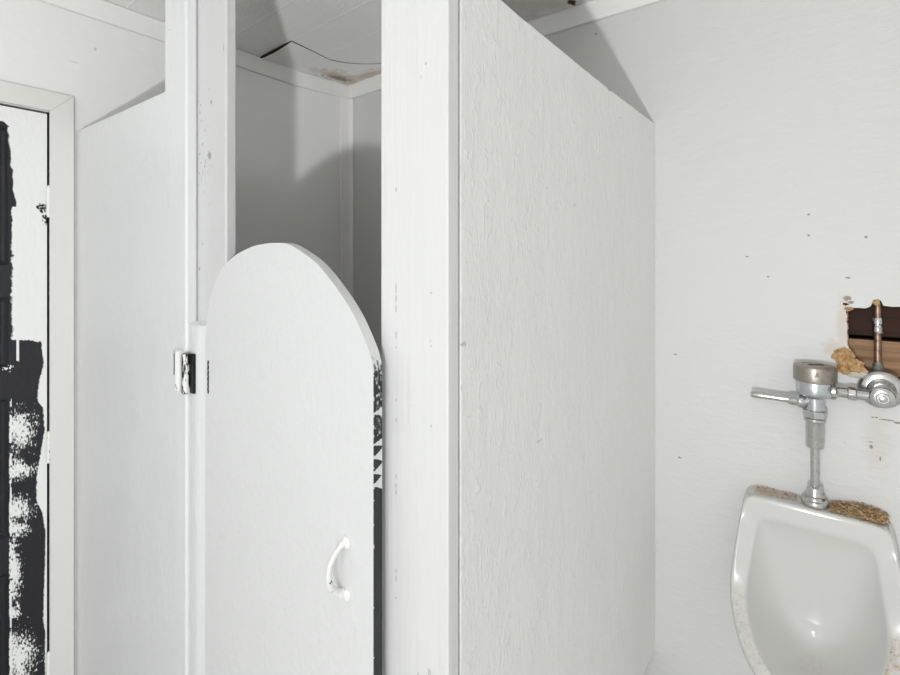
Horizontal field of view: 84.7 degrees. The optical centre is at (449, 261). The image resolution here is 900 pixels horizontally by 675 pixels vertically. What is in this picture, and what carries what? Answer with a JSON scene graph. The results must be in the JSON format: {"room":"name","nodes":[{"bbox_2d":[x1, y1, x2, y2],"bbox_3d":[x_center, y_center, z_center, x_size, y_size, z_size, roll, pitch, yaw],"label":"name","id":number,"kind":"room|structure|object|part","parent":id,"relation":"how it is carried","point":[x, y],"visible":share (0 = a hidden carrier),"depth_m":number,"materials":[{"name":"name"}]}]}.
{"room":"public restroom","nodes":[
{"label":"public restroom","id":0,"kind":"room"},
{"bbox_2d":[0,0,339,674],"bbox_3d":[-1.507,0.355,1.114,0.100,2.430,3.540,0,0,37],"label":"wall","id":1,"kind":"structure","parent":0,"point":[288,135],"depth_m":1.93,"materials":[{"name":"paint"}]},
{"bbox_2d":[0,80,73,674],"bbox_3d":[-1.446,0.534,1.172,0.114,2.072,0.888,0,0,36],"label":"door frame","id":2,"kind":"structure","parent":1,"relation":"in","point":[27,201],"depth_m":1.43,"materials":[{"name":"white metal"}]},
{"bbox_3d":[-1.411,-0.473,1.146,0.012,0.058,0.886,0,0,37],"label":"casing","id":3,"kind":"part","parent":2,"relation":"part of","materials":[{"name":"paint"}]},
{"bbox_3d":[-1.161,0.534,1.477,0.012,2.071,0.058,0,0,37],"label":"casing","id":4,"kind":"part","parent":2,"relation":"part of","materials":[{"name":"paint"}]},
{"bbox_2d":[38,0,349,98],"bbox_3d":[-1.498,-0.799,1.019,0.030,0.079,3.398,0,0,37],"label":"trim","id":5,"kind":"structure","parent":1,"relation":"attached to","point":[100,10],"depth_m":1.68,"materials":[{"name":"paint"}]},
{"bbox_2d":[340,97,353,298],"bbox_3d":[-0.490,0.395,2.348,0.028,2.350,0.064,0,0,37],"label":"trim","id":6,"kind":"structure","parent":1,"relation":"attached to","point":[346,105],"depth_m":2.35,"materials":[{"name":"paint"}]},
{"bbox_2d":[104,0,592,84],"bbox_3d":[-0.193,-0.879,0.116,3.400,0.122,3.540,0,0,37],"label":"ceiling","id":7,"kind":"structure","parent":0,"point":[347,33],"depth_m":1.74,"materials":[{"name":"paint"}]},
{"bbox_2d":[260,41,329,71],"bbox_3d":[-0.625,-0.818,1.996,0.231,0.021,0.204,0,0,37],"label":"tile","id":8,"kind":"structure","parent":7,"relation":"attached to","point":[293,55],"depth_m":1.97,"materials":[{"name":"tile"}]},
{"bbox_2d":[354,0,899,674],"bbox_3d":[0.859,0.355,1.420,3.300,2.430,0.111,0,0,37],"label":"wall","id":9,"kind":"structure","parent":0,"point":[777,122],"depth_m":1.39,"materials":[{"name":"paint"}]},
{"bbox_2d":[349,0,663,98],"bbox_3d":[0.823,-0.821,1.372,3.298,0.079,0.030,0,0,37],"label":"trim","id":10,"kind":"structure","parent":9,"relation":"attached to","point":[595,10],"depth_m":1.68,"materials":[{"name":"paint"}]},
{"bbox_2d":[730,485,899,674],"bbox_3d":[0.855,0.856,1.166,0.353,0.481,0.320,0,0,37],"label":"urinal","id":11,"kind":"object","parent":9,"relation":"attached to","point":[813,591],"visible":0.99,"depth_m":1.21,"materials":[{"name":"ceramic"}]},
{"bbox_2d":[755,485,889,523],"bbox_3d":[0.936,0.607,1.256,0.276,0.017,0.073,0,0,37],"label":"debris","id":12,"kind":"object","parent":11,"relation":"on","point":[877,515],"visible":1,"depth_m":1.21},
{"bbox_2d":[751,362,899,509],"bbox_3d":[0.940,0.437,1.242,0.315,0.355,0.095,0,0,37],"label":"valve","id":13,"kind":"object","parent":11,"relation":"on","point":[815,382],"visible":1,"depth_m":1.23,"materials":[{"name":"silver metal"}]},
{"bbox_3d":[0.847,0.355,1.302,0.093,0.019,0.018,0,0,34],"label":"lever","id":14,"kind":"part","parent":13,"relation":"part of","materials":[{"name":"silver metal"}]},
{"bbox_2d":[788,394,806,407],"bbox_3d":[0.894,0.357,1.272,0.041,0.033,0.033,0,0,37],"label":"socket","id":15,"kind":"object","parent":13,"relation":"attached to","point":[800,400],"depth_m":1.26,"materials":[{"name":"silver metal"}]},
{"bbox_3d":[0.982,0.322,1.208,0.105,0.042,0.042,0,0,37],"label":"supply arm","id":16,"kind":"part","parent":13,"relation":"part of","materials":[{"name":"silver metal"}]},
{"bbox_2d":[846,303,899,336],"bbox_3d":[1.143,0.078,1.214,0.570,0.216,0.036,0,0,37],"label":"board","id":17,"kind":"object","parent":9,"relation":"attached to","point":[859,319],"visible":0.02,"depth_m":1.25,"materials":[{"name":"brown wood"}]},
{"bbox_2d":[848,337,899,376],"bbox_3d":[1.143,0.240,1.214,0.570,0.085,0.036,0,0,37],"label":"board","id":18,"kind":"object","parent":9,"relation":"attached to","point":[863,348],"visible":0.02,"depth_m":1.25,"materials":[{"name":"brown wood"}]},
{"bbox_2d":[872,300,883,370],"bbox_3d":[1.069,0.190,1.233,0.023,0.360,0.022,0,0,37],"label":"pipe","id":19,"kind":"object","parent":9,"relation":"attached to","point":[877,320],"visible":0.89,"depth_m":1.23,"materials":[{"name":"orange metal"}]},
{"bbox_3d":[-0.193,1.620,0.116,3.400,0.100,3.540,0,0,37],"label":"floor","id":20,"kind":"structure","parent":0,"visible":0},
{"bbox_2d":[76,0,654,674],"bbox_3d":[-0.263,0.355,1.508,1.403,2.427,1.125,0,0,37],"label":"stall","id":21,"kind":"object","parent":20,"relation":"on","point":[261,490],"visible":1,"depth_m":0.93,"materials":[{"name":"paint"}]},
{"bbox_3d":[-0.853,0.205,1.305,0.712,2.129,0.026,0,0,37],"label":"panel","id":22,"kind":"part","parent":21,"relation":"part of","materials":[{"name":"paint"}]},
{"bbox_3d":[-0.535,0.355,1.096,0.190,2.429,0.024,0,0,37],"label":"door post","id":23,"kind":"part","parent":21,"relation":"part of","materials":[{"name":"paint"}]},
{"bbox_3d":[-0.305,0.618,0.885,0.497,1.304,0.018,0,0,37],"label":"stall door","id":24,"kind":"part","parent":21,"relation":"part of","materials":[{"name":"white paint"}]},
{"bbox_3d":[-0.170,0.473,0.751,0.023,0.100,0.037,0,0,37],"label":"door pull","id":25,"kind":"part","parent":21,"relation":"part of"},
{"bbox_3d":[-0.048,0.355,0.741,0.132,2.429,0.026,0,0,37],"label":"corner post","id":26,"kind":"part","parent":21,"relation":"part of","materials":[{"name":"paint"}]},
{"bbox_3d":[0.316,0.385,1.131,0.026,1.625,1.027,0,0,37],"label":"panel","id":27,"kind":"part","parent":21,"relation":"part of","materials":[{"name":"paint"}]}
]}

